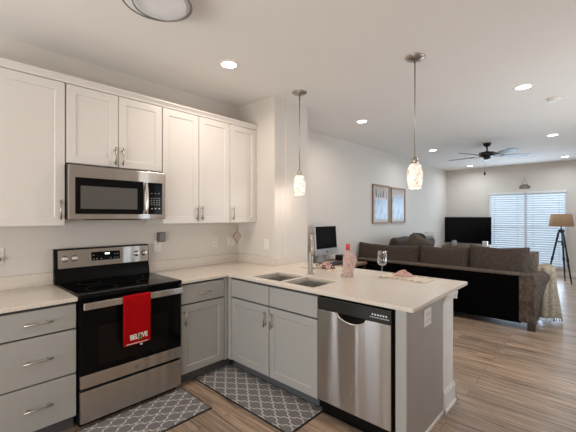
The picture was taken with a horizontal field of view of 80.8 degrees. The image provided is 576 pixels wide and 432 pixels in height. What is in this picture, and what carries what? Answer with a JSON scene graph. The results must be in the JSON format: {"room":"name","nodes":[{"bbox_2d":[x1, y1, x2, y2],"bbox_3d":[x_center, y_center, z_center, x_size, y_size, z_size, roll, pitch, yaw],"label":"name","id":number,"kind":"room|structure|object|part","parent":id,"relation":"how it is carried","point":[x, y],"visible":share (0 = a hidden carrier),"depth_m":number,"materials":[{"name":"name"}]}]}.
{"room":"kitchen","nodes":[
{"label":"kitchen","id":0,"kind":"room"},
{"bbox_2d":[0,36,447,284],"bbox_3d":[0.237,0.070,5.186,0.200,2.786,13.202,0,0,43],"label":"wall","id":1,"kind":"structure","parent":0,"point":[342,174],"depth_m":3.98,"materials":[{"name":"paint"}]},
{"bbox_2d":[0,248,3,263],"bbox_3d":[-2.127,0.295,2.474,0.008,0.116,0.075,0,0,43],"label":"wall outlet","id":2,"kind":"object","parent":1,"relation":"attached to","point":[1,249],"visible":0.87,"depth_m":2.49,"materials":[{"name":"white plastic"}]},
{"bbox_2d":[0,272,52,290],"bbox_3d":[-2.048,0.500,2.549,0.020,0.098,0.467,0,0,43],"label":"backsplash","id":3,"kind":"structure","parent":1,"relation":"attached to","point":[40,279],"depth_m":2.58,"materials":[{"name":"stone"}]},
{"bbox_2d":[0,67,64,226],"bbox_3d":[-1.972,-0.460,2.381,0.356,1.065,0.622,0,0,43],"label":"upper cabinet","id":4,"kind":"object","parent":1,"relation":"attached to","point":[32,107],"visible":1,"depth_m":2.37,"materials":[{"name":"white wood"}]},
{"bbox_3d":[-1.666,-0.047,2.478,0.036,0.145,0.013,0,0,43],"label":"handle","id":5,"kind":"part","parent":4,"relation":"part of","materials":[{"name":"silver metal"}]},
{"bbox_2d":[0,57,257,129],"bbox_3d":[-1.329,-1.017,3.080,0.353,0.048,2.524,0,0,43],"label":"trim","id":6,"kind":"structure","parent":4,"relation":"on","point":[4,63],"depth_m":2.74,"materials":[{"name":"wood"}]},
{"bbox_2d":[65,83,161,172],"bbox_3d":[-1.503,-0.695,2.889,0.356,0.595,0.754,0,0,43],"label":"upper cabinet","id":7,"kind":"object","parent":1,"relation":"attached to","point":[105,130],"visible":0.91,"depth_m":2.75,"materials":[{"name":"white wood"}]},
{"bbox_3d":[-1.533,-0.694,2.660,0.020,0.588,0.366,0,0,43],"label":"door","id":8,"kind":"part","parent":7,"relation":"part of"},
{"bbox_2d":[65,164,165,219],"bbox_3d":[-1.474,-0.175,2.858,0.441,0.416,0.754,0,0,43],"label":"microwave","id":9,"kind":"object","parent":7,"relation":"attached to","point":[91,192],"visible":0.97,"depth_m":2.69,"materials":[{"name":"silver metal"}]},
{"bbox_3d":[-1.397,-0.152,2.680,0.004,0.274,0.508,0,0,43],"label":"door glass","id":10,"kind":"part","parent":9,"relation":"part of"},
{"bbox_3d":[-1.198,-0.150,2.869,0.050,0.267,0.021,0,0,43],"label":"handle","id":11,"kind":"part","parent":9,"relation":"part of","materials":[{"name":"metal"}]},
{"bbox_3d":[-1.407,-0.487,2.757,0.036,0.145,0.013,0,0,43],"label":"handle","id":12,"kind":"part","parent":7,"relation":"part of","materials":[{"name":"silver metal"}]},
{"bbox_3d":[-1.278,-0.694,2.936,0.020,0.588,0.374,0,0,43],"label":"door","id":13,"kind":"part","parent":7,"relation":"part of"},
{"bbox_2d":[154,240,160,251],"bbox_3d":[-1.299,0.298,3.370,0.008,0.116,0.075,0,0,43],"label":"wall outlet","id":14,"kind":"object","parent":1,"relation":"attached to","point":[157,245],"visible":0.96,"depth_m":3.37,"materials":[{"name":"white plastic"}]},
{"bbox_2d":[157,232,164,241],"bbox_3d":[-1.266,0.210,3.377,0.048,0.095,0.070,0,0,43],"label":"wall box","id":15,"kind":"object","parent":1,"relation":"attached to","point":[160,235],"visible":1,"depth_m":3.36,"materials":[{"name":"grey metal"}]},
{"bbox_2d":[147,108,229,223],"bbox_3d":[-0.987,-0.460,3.448,0.356,1.065,0.758,0,0,43],"label":"upper cabinet","id":16,"kind":"object","parent":1,"relation":"attached to","point":[195,149],"visible":0.94,"depth_m":3.32,"materials":[{"name":"white wood"}]},
{"bbox_3d":[-1.018,-0.459,3.217,0.020,1.058,0.372,0,0,43],"label":"door","id":17,"kind":"part","parent":16,"relation":"part of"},
{"bbox_3d":[-0.890,-0.027,3.317,0.036,0.145,0.013,0,0,43],"label":"handle","id":18,"kind":"part","parent":16,"relation":"part of","materials":[{"name":"silver metal"}]},
{"bbox_3d":[-0.851,-0.027,3.360,0.036,0.145,0.013,0,0,43],"label":"handle","id":19,"kind":"part","parent":16,"relation":"part of","materials":[{"name":"silver metal"}]},
{"bbox_3d":[-0.760,-0.459,3.496,0.020,1.058,0.375,0,0,43],"label":"door","id":20,"kind":"part","parent":16,"relation":"part of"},
{"bbox_2d":[212,237,217,246],"bbox_3d":[-0.835,0.298,3.873,0.008,0.116,0.075,0,0,43],"label":"wall outlet","id":21,"kind":"object","parent":1,"relation":"attached to","point":[214,239],"visible":1,"depth_m":3.87,"materials":[{"name":"white plastic"}]},
{"bbox_2d":[149,253,302,271],"bbox_3d":[-0.600,0.500,3.660,0.639,0.098,1.595,0,0,43],"label":"backsplash","id":22,"kind":"structure","parent":1,"relation":"attached to","point":[155,266],"depth_m":3.77,"materials":[{"name":"stone"}]},
{"bbox_2d":[227,236,234,245],"bbox_3d":[-0.678,0.298,4.041,0.010,0.116,0.120,0,0,43],"label":"light switch","id":23,"kind":"object","parent":1,"relation":"attached to","point":[230,241],"visible":0.83,"depth_m":4.03,"materials":[{"name":"white plastic"}]},
{"bbox_2d":[230,124,255,222],"bbox_3d":[-0.599,-0.460,3.867,0.356,1.065,0.376,0,0,43],"label":"upper cabinet","id":24,"kind":"object","parent":1,"relation":"attached to","point":[242,140],"visible":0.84,"depth_m":3.77,"materials":[{"name":"white wood"}]},
{"bbox_2d":[233,228,240,243],"bbox_3d":[-0.567,0.193,3.791,0.024,0.240,0.116,0,0,43],"label":"potholder","id":25,"kind":"object","parent":24,"relation":"hanging from","point":[236,236],"visible":1,"depth_m":3.79,"materials":[{"name":"pink fabric"}]},
{"bbox_2d":[372,184,389,223],"bbox_3d":[1.899,-0.239,6.881,0.030,0.785,0.721,0,0,43],"label":"framed print","id":26,"kind":"object","parent":1,"relation":"attached to","point":[380,193],"visible":1,"depth_m":6.86,"materials":[{"name":"brown wood"}]},
{"bbox_2d":[390,187,405,222],"bbox_3d":[2.435,-0.232,7.460,0.030,0.770,0.703,0,0,43],"label":"framed print","id":27,"kind":"object","parent":1,"relation":"attached to","point":[397,195],"visible":1,"depth_m":7.43,"materials":[{"name":"paper"}]},
{"bbox_2d":[0,0,575,170],"bbox_3d":[1.834,-1.373,3.710,4.750,0.100,13.302,0,0,43],"label":"ceiling","id":28,"kind":"structure","parent":0,"point":[348,57],"depth_m":2.79,"materials":[{"name":"paint"}]},
{"bbox_2d":[122,0,192,21],"bbox_3d":[-0.759,-1.265,1.958,0.383,0.114,0.383,0,0,43],"label":"flush ceiling light","id":29,"kind":"object","parent":28,"relation":"attached to","point":[165,10],"visible":1,"depth_m":2.00,"materials":[{"name":"glass"}]},
{"bbox_2d":[218,60,239,68],"bbox_3d":[-0.515,-1.319,2.948,0.184,0.006,0.184,0,0,43],"label":"recessed light","id":30,"kind":"object","parent":28,"relation":"in","point":[227,64],"visible":1,"depth_m":2.94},
{"bbox_2d":[292,90,306,194],"bbox_3d":[0.124,-0.775,3.615,0.158,1.093,0.158,0,0,43],"label":"pendant light","id":31,"kind":"object","parent":28,"relation":"hanging from","point":[299,180],"visible":1,"depth_m":3.58,"materials":[{"name":"glass"}]},
{"bbox_3d":[0.124,-0.891,3.615,0.011,0.808,0.011,0,0,43],"label":"rod","id":32,"kind":"part","parent":31,"relation":"part of","materials":[{"name":"silver metal"}]},
{"bbox_3d":[0.124,-0.332,3.615,0.127,0.206,0.127,0,0,43],"label":"lamp shade","id":33,"kind":"part","parent":31,"relation":"part of","materials":[{"name":"glass"}]},
{"bbox_2d":[355,119,368,122],"bbox_3d":[1.033,-1.319,4.721,0.184,0.006,0.184,0,0,43],"label":"recessed light","id":34,"kind":"object","parent":28,"relation":"in","point":[362,120],"visible":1,"depth_m":4.72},
{"bbox_2d":[405,53,424,188],"bbox_3d":[1.056,-0.775,2.813,0.158,1.093,0.158,0,0,43],"label":"pendant light","id":35,"kind":"object","parent":28,"relation":"hanging from","point":[414,172],"visible":1,"depth_m":2.79,"materials":[{"name":"glass"}]},
{"bbox_2d":[411,157,418,163],"bbox_3d":[1.056,-0.463,2.813,0.060,0.059,0.060,0,0,43],"label":"socket","id":36,"kind":"object","parent":35,"relation":"attached to","point":[414,160],"depth_m":2.79,"materials":[{"name":"silver metal"}]},
{"bbox_3d":[1.056,-0.891,2.813,0.011,0.808,0.011,0,0,43],"label":"rod","id":37,"kind":"part","parent":35,"relation":"part of","materials":[{"name":"silver metal"}]},
{"bbox_3d":[1.056,-0.332,2.813,0.127,0.206,0.127,0,0,43],"label":"lamp shade","id":38,"kind":"part","parent":35,"relation":"part of","materials":[{"name":"glass"}]},
{"bbox_2d":[448,143,529,174],"bbox_3d":[3.602,-1.030,6.192,1.295,0.585,1.320,0,0,43],"label":"ceiling fan","id":39,"kind":"object","parent":28,"relation":"hanging from","point":[486,155],"visible":1,"depth_m":6.06,"materials":[{"name":"brown metal"}]},
{"bbox_3d":[3.621,-1.125,6.151,0.270,0.105,0.270,0,0,43],"label":"motor","id":40,"kind":"part","parent":39,"relation":"part of","materials":[{"name":"brown metal"}]},
{"bbox_3d":[3.670,-1.091,5.699,0.134,0.035,0.470,0,0,-6],"label":"blade","id":41,"kind":"part","parent":39,"relation":"part of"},
{"bbox_3d":[4.066,-1.091,6.059,0.470,0.035,0.134,0,0,12],"label":"blade","id":42,"kind":"part","parent":39,"relation":"part of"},
{"bbox_2d":[513,83,533,89],"bbox_3d":[2.409,-1.319,3.463,0.184,0.006,0.184,0,0,43],"label":"recessed light","id":43,"kind":"object","parent":28,"relation":"in","point":[528,85],"visible":1,"depth_m":3.44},
{"bbox_2d":[547,96,562,102],"bbox_3d":[3.001,-1.304,3.801,0.136,0.037,0.136,0,0,43],"label":"smoke detector","id":44,"kind":"object","parent":28,"relation":"attached to","point":[558,98],"visible":1,"depth_m":3.77,"materials":[{"name":"white plastic"}]},
{"bbox_2d":[61,276,575,431],"bbox_3d":[1.834,1.513,3.710,4.750,0.100,13.302,0,0,43],"label":"floor","id":45,"kind":"structure","parent":0,"point":[508,377],"depth_m":2.94,"materials":[{"name":"wood"}]},
{"bbox_2d":[0,302,75,431],"bbox_3d":[-1.803,1.020,2.328,0.644,0.885,0.456,0,0,43],"label":"base cabinet","id":46,"kind":"object","parent":45,"relation":"on","point":[38,345],"visible":0.95,"depth_m":2.14,"materials":[{"name":"grey wood"}]},
{"bbox_3d":[-1.598,1.213,2.140,0.020,0.284,0.445,0,0,43],"label":"drawer","id":47,"kind":"part","parent":46,"relation":"part of","materials":[{"name":"wood"}]},
{"bbox_3d":[-1.598,0.915,2.140,0.020,0.292,0.445,0,0,43],"label":"drawer","id":48,"kind":"part","parent":46,"relation":"part of","materials":[{"name":"wood"}]},
{"bbox_3d":[-1.573,0.915,2.129,0.036,0.013,0.150,0,0,43],"label":"handle","id":49,"kind":"part","parent":46,"relation":"part of","materials":[{"name":"silver metal"}]},
{"bbox_3d":[-1.598,0.677,2.140,0.020,0.160,0.445,0,0,43],"label":"drawer","id":50,"kind":"part","parent":46,"relation":"part of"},
{"bbox_3d":[-1.573,0.677,2.129,0.036,0.013,0.150,0,0,43],"label":"handle","id":51,"kind":"part","parent":46,"relation":"part of","materials":[{"name":"silver metal"}]},
{"bbox_3d":[-1.573,1.213,2.129,0.036,0.013,0.150,0,0,43],"label":"handle","id":52,"kind":"part","parent":46,"relation":"part of","materials":[{"name":"silver metal"}]},
{"bbox_2d":[0,272,77,313],"bbox_3d":[-1.818,0.514,2.336,0.648,0.126,0.467,0,0,43],"label":"countertop","id":53,"kind":"structure","parent":46,"relation":"on","point":[30,291],"depth_m":2.40,"materials":[{"name":"stone"}]},
{"bbox_2d":[53,244,182,427],"bbox_3d":[-1.370,0.865,2.756,0.689,1.196,0.769,0,0,43],"label":"stove","id":54,"kind":"object","parent":45,"relation":"on","point":[112,377],"visible":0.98,"depth_m":2.60,"materials":[{"name":"black metal"}]},
{"bbox_3d":[-1.794,0.348,2.720,0.032,0.051,0.052,0,0,43],"label":"knob","id":55,"kind":"part","parent":54,"relation":"part of","materials":[{"name":"metal"}]},
{"bbox_3d":[-1.747,0.348,2.772,0.032,0.051,0.052,0,0,43],"label":"knob","id":56,"kind":"part","parent":54,"relation":"part of","materials":[{"name":"metal"}]},
{"bbox_3d":[-1.589,0.352,2.968,0.020,0.148,0.734,0,0,43],"label":"control panel","id":57,"kind":"part","parent":54,"relation":"part of","materials":[{"name":"silver metal"}]},
{"bbox_2d":[54,272,181,299],"bbox_3d":[-1.382,0.553,2.773,0.638,0.033,0.760,0,0,43],"label":"cooktop","id":58,"kind":"object","parent":54,"relation":"in","point":[101,287],"depth_m":2.68,"materials":[{"name":"black glass"}]},
{"bbox_3d":[-1.162,1.310,2.572,0.034,0.217,0.748,0,0,43],"label":"storage drawer","id":59,"kind":"part","parent":54,"relation":"part of","materials":[{"name":"silver metal"}]},
{"bbox_3d":[-1.164,0.839,2.573,0.030,0.504,0.748,0,0,43],"label":"oven door","id":60,"kind":"part","parent":54,"relation":"part of","materials":[{"name":"black glass"}]},
{"bbox_3d":[-1.135,0.613,2.546,0.059,0.048,0.732,0,0,43],"label":"handle","id":61,"kind":"part","parent":54,"relation":"part of","materials":[{"name":"silver metal"}]},
{"bbox_2d":[123,292,150,346],"bbox_3d":[-1.128,0.772,2.521,0.046,0.382,0.203,0,0,43],"label":"hand towel","id":62,"kind":"object","parent":54,"relation":"hanging from","point":[136,307],"visible":1,"depth_m":2.51,"materials":[{"name":"fabric"}]},
{"bbox_2d":[75,388,211,431],"bbox_3d":[-1.112,1.457,2.308,0.435,0.010,1.105,0,0,43],"label":"kitchen mat","id":63,"kind":"object","parent":45,"relation":"on","point":[163,413],"visible":1,"depth_m":2.46,"materials":[{"name":"fabric"}]},
{"bbox_2d":[179,277,229,382],"bbox_3d":[-0.740,1.020,3.478,0.644,0.885,1.132,0,0,43],"label":"base cabinet","id":64,"kind":"object","parent":45,"relation":"on","point":[204,304],"visible":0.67,"depth_m":3.05,"materials":[{"name":"grey wood"}]},
{"bbox_3d":[-0.875,0.873,2.884,0.036,0.130,0.013,0,0,43],"label":"handle","id":65,"kind":"part","parent":64,"relation":"part of","materials":[{"name":"silver metal"}]},
{"bbox_3d":[-0.776,0.972,3.053,0.011,0.773,0.455,0,0,43],"label":"frame","id":66,"kind":"part","parent":64,"relation":"part of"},
{"bbox_3d":[-0.763,1.063,3.043,0.020,0.584,0.446,0,0,43],"label":"door","id":67,"kind":"part","parent":64,"relation":"part of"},
{"bbox_3d":[-0.763,0.677,3.043,0.020,0.160,0.446,0,0,43],"label":"drawer","id":68,"kind":"part","parent":64,"relation":"part of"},
{"bbox_2d":[149,253,467,312],"bbox_3d":[0.064,0.514,3.060,2.428,0.126,1.615,0,0,43],"label":"countertop","id":69,"kind":"structure","parent":64,"relation":"on","point":[364,287],"depth_m":3.02,"materials":[{"name":"stone"}]},
{"bbox_2d":[263,275,329,287],"bbox_3d":[0.052,0.670,2.963,0.731,0.186,0.365,0,0,43],"label":"sink","id":70,"kind":"object","parent":69,"relation":"in","point":[310,283],"visible":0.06,"depth_m":3.06,"materials":[{"name":"metal"}]},
{"bbox_3d":[-0.081,0.670,3.086,0.368,0.186,0.365,0,0,43],"label":"bowl","id":71,"kind":"part","parent":70,"relation":"part of","materials":[{"name":"metal"}]},
{"bbox_3d":[0.190,0.670,2.836,0.357,0.186,0.365,0,0,43],"label":"bowl","id":72,"kind":"part","parent":70,"relation":"part of","materials":[{"name":"metal"}]},
{"bbox_2d":[308,235,318,273],"bbox_3d":[0.215,0.363,3.152,0.102,0.371,0.193,0,0,20],"label":"kitchen faucet","id":73,"kind":"object","parent":69,"relation":"on","point":[311,244],"visible":1,"depth_m":3.19,"materials":[{"name":"silver metal"}]},
{"bbox_3d":[0.218,0.268,3.141,0.023,0.181,0.173,0,0,-2],"label":"spout","id":74,"kind":"part","parent":73,"relation":"part of","materials":[{"name":"silver metal"}]},
{"bbox_2d":[301,264,342,271],"bbox_3d":[0.384,0.546,3.578,0.450,0.004,0.305,0,0,43],"label":"placemat","id":75,"kind":"object","parent":69,"relation":"on","point":[314,265],"visible":0.61,"depth_m":3.45,"materials":[{"name":"fabric"}]},
{"bbox_2d":[316,261,335,268],"bbox_3d":[0.403,0.509,3.543,0.230,0.066,0.181,0,0,43],"label":"napkin","id":76,"kind":"object","parent":75,"relation":"on","point":[325,265],"visible":0.91,"depth_m":3.50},
{"bbox_2d":[341,244,356,276],"bbox_3d":[0.551,0.401,3.066,0.146,0.295,0.096,0,0,-19],"label":"bottle","id":77,"kind":"object","parent":69,"relation":"on","point":[349,259],"visible":1,"depth_m":3.03,"materials":[{"name":"pink plastic"}]},
{"bbox_2d":[375,273,436,283],"bbox_3d":[1.044,0.546,2.995,0.450,0.004,0.305,0,0,43],"label":"placemat","id":78,"kind":"object","parent":69,"relation":"on","point":[417,279],"visible":0.84,"depth_m":2.95,"materials":[{"name":"fabric"}]},
{"bbox_2d":[377,251,386,277],"bbox_3d":[0.835,0.429,2.997,0.086,0.237,0.086,0,0,43],"label":"wine glass","id":79,"kind":"object","parent":78,"relation":"on","point":[378,251],"visible":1,"depth_m":2.98,"materials":[{"name":"glass"}]},
{"bbox_2d":[377,251,386,265],"bbox_3d":[0.835,0.375,2.997,0.086,0.128,0.086,0,0,43],"label":"bowl","id":80,"kind":"object","parent":79,"relation":"on","point":[378,251],"depth_m":2.98,"materials":[{"name":"clear glass"}]},
{"bbox_2d":[394,270,413,276],"bbox_3d":[1.054,0.515,3.072,0.179,0.054,0.143,0,0,43],"label":"napkin","id":81,"kind":"object","parent":78,"relation":"on","point":[403,273],"visible":1,"depth_m":3.04,"materials":[{"name":"fabric"}]},
{"bbox_2d":[194,364,322,431],"bbox_3d":[-0.285,1.457,2.787,1.160,0.010,0.400,0,0,43],"label":"kitchen mat","id":82,"kind":"object","parent":45,"relation":"on","point":[283,410],"visible":0.87,"depth_m":2.69,"materials":[{"name":"fabric"}]},
{"bbox_2d":[228,277,321,407],"bbox_3d":[0.028,1.020,3.086,1.080,0.885,0.672,0,0,43],"label":"base cabinet","id":83,"kind":"object","parent":45,"relation":"on","point":[273,330],"visible":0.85,"depth_m":2.80,"materials":[{"name":"grey wood"}]},
{"bbox_3d":[-0.342,1.063,3.030,0.504,0.584,0.020,0,0,43],"label":"door","id":84,"kind":"part","parent":83,"relation":"part of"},
{"bbox_3d":[-0.143,0.873,2.810,0.013,0.130,0.036,0,0,43],"label":"handle","id":85,"kind":"part","parent":83,"relation":"part of","materials":[{"name":"silver metal"}]},
{"bbox_3d":[-0.140,0.973,2.866,1.028,0.776,0.010,0,0,43],"label":"frame","id":86,"kind":"part","parent":83,"relation":"part of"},
{"bbox_3d":[0.036,1.063,2.680,0.509,0.584,0.020,0,0,43],"label":"door","id":87,"kind":"part","parent":83,"relation":"part of","materials":[{"name":"wood"}]},
{"bbox_2d":[313,258,366,268],"bbox_3d":[0.524,1.085,4.926,0.625,0.755,1.390,0,0,43],"label":"desk","id":88,"kind":"object","parent":45,"relation":"on","point":[358,263],"visible":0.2,"depth_m":5.19,"materials":[{"name":"brown wood"}]},
{"bbox_2d":[314,225,337,262],"bbox_3d":[0.565,0.423,5.187,0.220,0.568,0.560,0,0,43],"label":"desktop computer","id":89,"kind":"object","parent":88,"relation":"on","point":[325,236],"visible":0.9,"depth_m":5.15,"materials":[{"name":"metal"}]},
{"bbox_2d":[330,261,342,264],"bbox_3d":[0.697,0.697,4.977,0.140,0.021,0.420,0,0,43],"label":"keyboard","id":90,"kind":"object","parent":88,"relation":"on","point":[336,262],"visible":0.67,"depth_m":4.99,"materials":[{"name":"black plastic"}]},
{"bbox_2d":[335,254,343,260],"bbox_3d":[0.857,0.665,5.449,0.154,0.084,0.130,0,0,43],"label":"speaker","id":91,"kind":"object","parent":88,"relation":"on","point":[338,256],"visible":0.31,"depth_m":5.41},
{"bbox_2d":[318,295,395,431],"bbox_3d":[0.649,1.023,2.515,0.592,0.880,0.660,0,0,43],"label":"dishwasher","id":92,"kind":"object","parent":45,"relation":"on","point":[357,341],"visible":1,"depth_m":2.25,"materials":[{"name":"silver metal"}]},
{"bbox_2d":[396,298,443,431],"bbox_3d":[0.911,1.020,2.298,0.075,0.885,0.653,0,0,43],"label":"peninsula end panel","id":93,"kind":"object","parent":45,"relation":"on","point":[419,349],"visible":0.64,"depth_m":2.18,"materials":[{"name":"wood"}]},
{"bbox_2d":[424,307,430,327],"bbox_3d":[0.944,0.681,2.284,0.008,0.116,0.125,0,0,43],"label":"wall outlet","id":94,"kind":"object","parent":93,"relation":"attached to","point":[427,312],"visible":1,"depth_m":2.27,"materials":[{"name":"white plastic"}]},
{"bbox_3d":[0.938,1.452,2.278,0.008,0.022,0.643,0,0,43],"label":"shoe molding","id":95,"kind":"part","parent":93,"relation":"part of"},
{"bbox_2d":[357,236,549,331],"bbox_3d":[3.204,0.938,6.247,2.779,1.050,3.112,0,0,43],"label":"sectional sofa","id":96,"kind":"object","parent":45,"relation":"on","point":[501,285],"visible":0.84,"depth_m":4.71,"materials":[{"name":"black fabric"}]},
{"bbox_2d":[358,242,419,261],"bbox_3d":[1.729,0.728,5.857,1.140,0.503,0.292,0,0,43],"label":"cushion","id":97,"kind":"object","parent":96,"relation":"on","point":[366,250],"depth_m":5.73,"materials":[{"name":"fabric"}]},
{"bbox_2d":[389,236,408,245],"bbox_3d":[2.168,0.673,6.701,0.279,0.519,0.750,0,0,37],"label":"cushion","id":98,"kind":"object","parent":96,"relation":"on","point":[399,241],"depth_m":6.46,"materials":[{"name":"fabric"}]},
{"bbox_2d":[410,233,426,238],"bbox_3d":[2.820,0.452,7.369,0.348,0.163,0.571,0,0,43],"label":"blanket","id":99,"kind":"object","parent":96,"relation":"on","point":[420,234],"visible":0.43,"depth_m":7.30,"materials":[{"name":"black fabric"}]},
{"bbox_2d":[404,233,434,245],"bbox_3d":[2.491,0.593,6.505,0.587,0.570,0.245,0,0,4],"label":"throw pillow","id":100,"kind":"object","parent":96,"relation":"on","point":[415,239],"visible":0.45,"depth_m":6.41,"materials":[{"name":"fabric"}]},
{"bbox_3d":[2.163,1.071,5.215,2.410,0.615,0.160,0,0,43],"label":"panel","id":101,"kind":"part","parent":96,"relation":"part of","materials":[{"name":"black fabric"}]},
{"bbox_3d":[2.199,0.757,5.184,2.515,0.032,0.187,0,0,43],"label":"rail","id":102,"kind":"part","parent":96,"relation":"part of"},
{"bbox_2d":[420,244,469,266],"bbox_3d":[2.412,0.713,5.227,0.740,0.505,0.271,0,0,43],"label":"cushion","id":103,"kind":"object","parent":96,"relation":"on","point":[457,257],"depth_m":5.12,"materials":[{"name":"fabric"}]},
{"bbox_2d":[469,244,529,271],"bbox_3d":[2.941,0.668,4.738,0.720,0.505,0.271,0,0,43],"label":"cushion","id":104,"kind":"object","parent":96,"relation":"on","point":[480,257],"depth_m":4.64,"materials":[{"name":"fabric"}]},
{"bbox_3d":[3.105,1.413,4.307,0.085,0.100,0.085,0,0,43],"label":"leg","id":105,"kind":"part","parent":96,"relation":"part of","materials":[{"name":"brown wood"}]},
{"bbox_2d":[529,252,538,270],"bbox_3d":[3.328,0.718,4.847,0.440,0.431,0.203,0,0,35],"label":"throw pillow","id":106,"kind":"object","parent":96,"relation":"on","point":[534,256],"visible":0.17,"depth_m":4.73,"materials":[{"name":"fabric"}]},
{"bbox_3d":[3.296,1.047,4.505,0.279,0.632,0.665,0,0,43],"label":"arm","id":107,"kind":"part","parent":96,"relation":"part of"},
{"bbox_2d":[537,263,562,321],"bbox_3d":[3.627,1.054,4.721,0.380,0.770,0.285,0,0,-22],"label":"throw blanket","id":108,"kind":"object","parent":96,"relation":"on","point":[550,305],"visible":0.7,"depth_m":4.63,"materials":[{"name":"fabric"}]},
{"bbox_2d":[442,245,496,247],"bbox_3d":[4.926,1.145,9.217,1.255,0.635,0.452,0,0,43],"label":"tv console","id":109,"kind":"object","parent":45,"relation":"on","point":[443,246],"visible":0.14,"depth_m":9.30,"materials":[{"name":"brown wood"}]},
{"bbox_2d":[451,240,456,245],"bbox_3d":[4.607,0.748,9.370,0.156,0.160,0.156,0,0,43],"label":"jar","id":110,"kind":"object","parent":109,"relation":"on","point":[453,242],"visible":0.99,"depth_m":9.31,"materials":[{"name":"ceramic"}]},
{"bbox_2d":[445,217,491,245],"bbox_3d":[4.933,0.426,9.300,1.172,0.797,0.249,0,0,43],"label":"television","id":111,"kind":"object","parent":109,"relation":"on","point":[475,230],"visible":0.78,"depth_m":9.26,"materials":[{"name":"black plastic"}]},
{"bbox_2d":[482,241,489,246],"bbox_3d":[5.192,0.745,8.850,0.175,0.164,0.110,0,0,43],"label":"box","id":112,"kind":"object","parent":109,"relation":"on","point":[484,243],"visible":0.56,"depth_m":8.82,"materials":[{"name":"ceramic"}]},
{"bbox_2d":[548,214,574,284],"bbox_3d":[5.993,0.704,7.453,0.499,1.499,0.471,0,0,43],"label":"floor lamp","id":113,"kind":"object","parent":45,"relation":"on","point":[558,220],"visible":0.99,"depth_m":7.34,"materials":[{"name":"fabric"}]},
{"bbox_3d":[5.945,0.891,7.585,0.039,1.124,0.263,0,0,-26],"label":"leg","id":114,"kind":"part","parent":113,"relation":"part of","materials":[{"name":"metal"}]},
{"bbox_3d":[6.013,0.091,7.444,0.456,0.273,0.456,0,0,43],"label":"lamp shade","id":115,"kind":"part","parent":113,"relation":"part of","materials":[{"name":"fabric"}]},
{"bbox_3d":[6.114,0.891,7.504,0.185,1.122,0.040,0,0,-30],"label":"leg","id":116,"kind":"part","parent":113,"relation":"part of","materials":[{"name":"metal"}]},
{"bbox_3d":[6.004,0.891,7.278,0.195,1.126,0.229,0,0,43],"label":"leg","id":117,"kind":"part","parent":113,"relation":"part of","materials":[{"name":"metal"}]},
{"bbox_3d":[3.591,1.148,8.388,0.420,0.630,0.440,0,0,43],"label":"end table","id":118,"kind":"object","parent":45,"relation":"on","visible":0},
{"bbox_2d":[424,232,434,246],"bbox_3d":[3.538,0.613,8.441,0.260,0.437,0.080,0,0,5],"label":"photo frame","id":119,"kind":"object","parent":118,"relation":"on","point":[427,234],"visible":0.46,"depth_m":8.45,"materials":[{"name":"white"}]},
{"bbox_2d":[239,95,452,391],"bbox_3d":[0.444,0.070,3.539,2.430,2.786,0.555,0,0,43],"label":"wall","id":120,"kind":"structure","parent":0,"point":[281,214],"depth_m":3.84,"materials":[{"name":"paint"}]},
{"bbox_2d":[264,239,268,249],"bbox_3d":[-0.242,0.317,3.788,0.075,0.116,0.010,0,0,43],"label":"light switch","id":121,"kind":"object","parent":120,"relation":"attached to","point":[266,241],"visible":1,"depth_m":3.78,"materials":[{"name":"white plastic"}]},
{"bbox_2d":[443,381,457,413],"bbox_3d":[0.611,1.388,3.200,1.781,0.150,0.263,0,0,43],"label":"baseboard","id":122,"kind":"structure","parent":120,"relation":"attached to","point":[449,395],"depth_m":2.58,"materials":[{"name":"wood"}]},
{"bbox_2d":[443,290,457,303],"bbox_3d":[0.611,0.616,3.201,1.781,0.075,0.261,0,0,43],"label":"trim","id":123,"kind":"structure","parent":120,"relation":"attached to","point":[451,296],"depth_m":2.59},
{"bbox_2d":[448,160,575,272],"bbox_3d":[6.262,0.070,8.538,4.500,2.786,0.100,0,0,43],"label":"wall","id":124,"kind":"structure","parent":0,"point":[468,189],"depth_m":8.96,"materials":[{"name":"paint"}]},
{"bbox_2d":[519,180,529,188],"bbox_3d":[6.052,-0.842,8.646,0.220,0.275,0.019,0,0,43],"label":"sign","id":125,"kind":"object","parent":124,"relation":"attached to","point":[524,185],"visible":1,"depth_m":8.65,"materials":[{"name":"brown wood"}]},
{"bbox_2d":[489,192,567,269],"bbox_3d":[6.090,0.333,8.669,1.690,1.910,0.120,0,0,43],"label":"window","id":126,"kind":"structure","parent":124,"relation":"in","point":[525,195],"depth_m":8.64,"materials":[{"name":"white plastic"}]},
{"bbox_2d":[488,192,523,247],"bbox_3d":[5.742,0.320,8.912,0.799,1.881,0.044,0,0,43],"label":"window blind","id":127,"kind":"object","parent":126,"relation":"attached to","point":[495,202],"visible":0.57,"depth_m":8.89,"materials":[{"name":"white plastic"}]},
{"bbox_3d":[5.727,0.341,8.897,0.519,1.825,0.002,0,0,43],"label":"ladder cord","id":128,"kind":"part","parent":127,"relation":"part of","materials":[{"name":"white plastic"}]},
{"bbox_3d":[5.744,-0.597,8.915,0.799,0.049,0.038,0,0,43],"label":"head rail","id":129,"kind":"part","parent":127,"relation":"part of","materials":[{"name":"white plastic"}]},
{"bbox_2d":[526,190,566,268],"bbox_3d":[6.361,0.320,8.340,0.799,1.881,0.044,0,0,43],"label":"window blind","id":130,"kind":"object","parent":126,"relation":"attached to","point":[549,194],"visible":0.72,"depth_m":8.35,"materials":[{"name":"white plastic"}]},
{"bbox_3d":[6.363,-0.597,8.342,0.799,0.049,0.038,0,0,43],"label":"head rail","id":131,"kind":"part","parent":130,"relation":"part of","materials":[{"name":"white plastic"}]},
{"bbox_2d":[556,272,575,277],"bbox_3d":[6.285,1.408,8.438,4.330,0.110,0.015,0,0,43],"label":"baseboard","id":132,"kind":"structure","parent":124,"relation":"attached to","point":[560,274],"depth_m":8.10,"materials":[{"name":"wood"}]}
]}

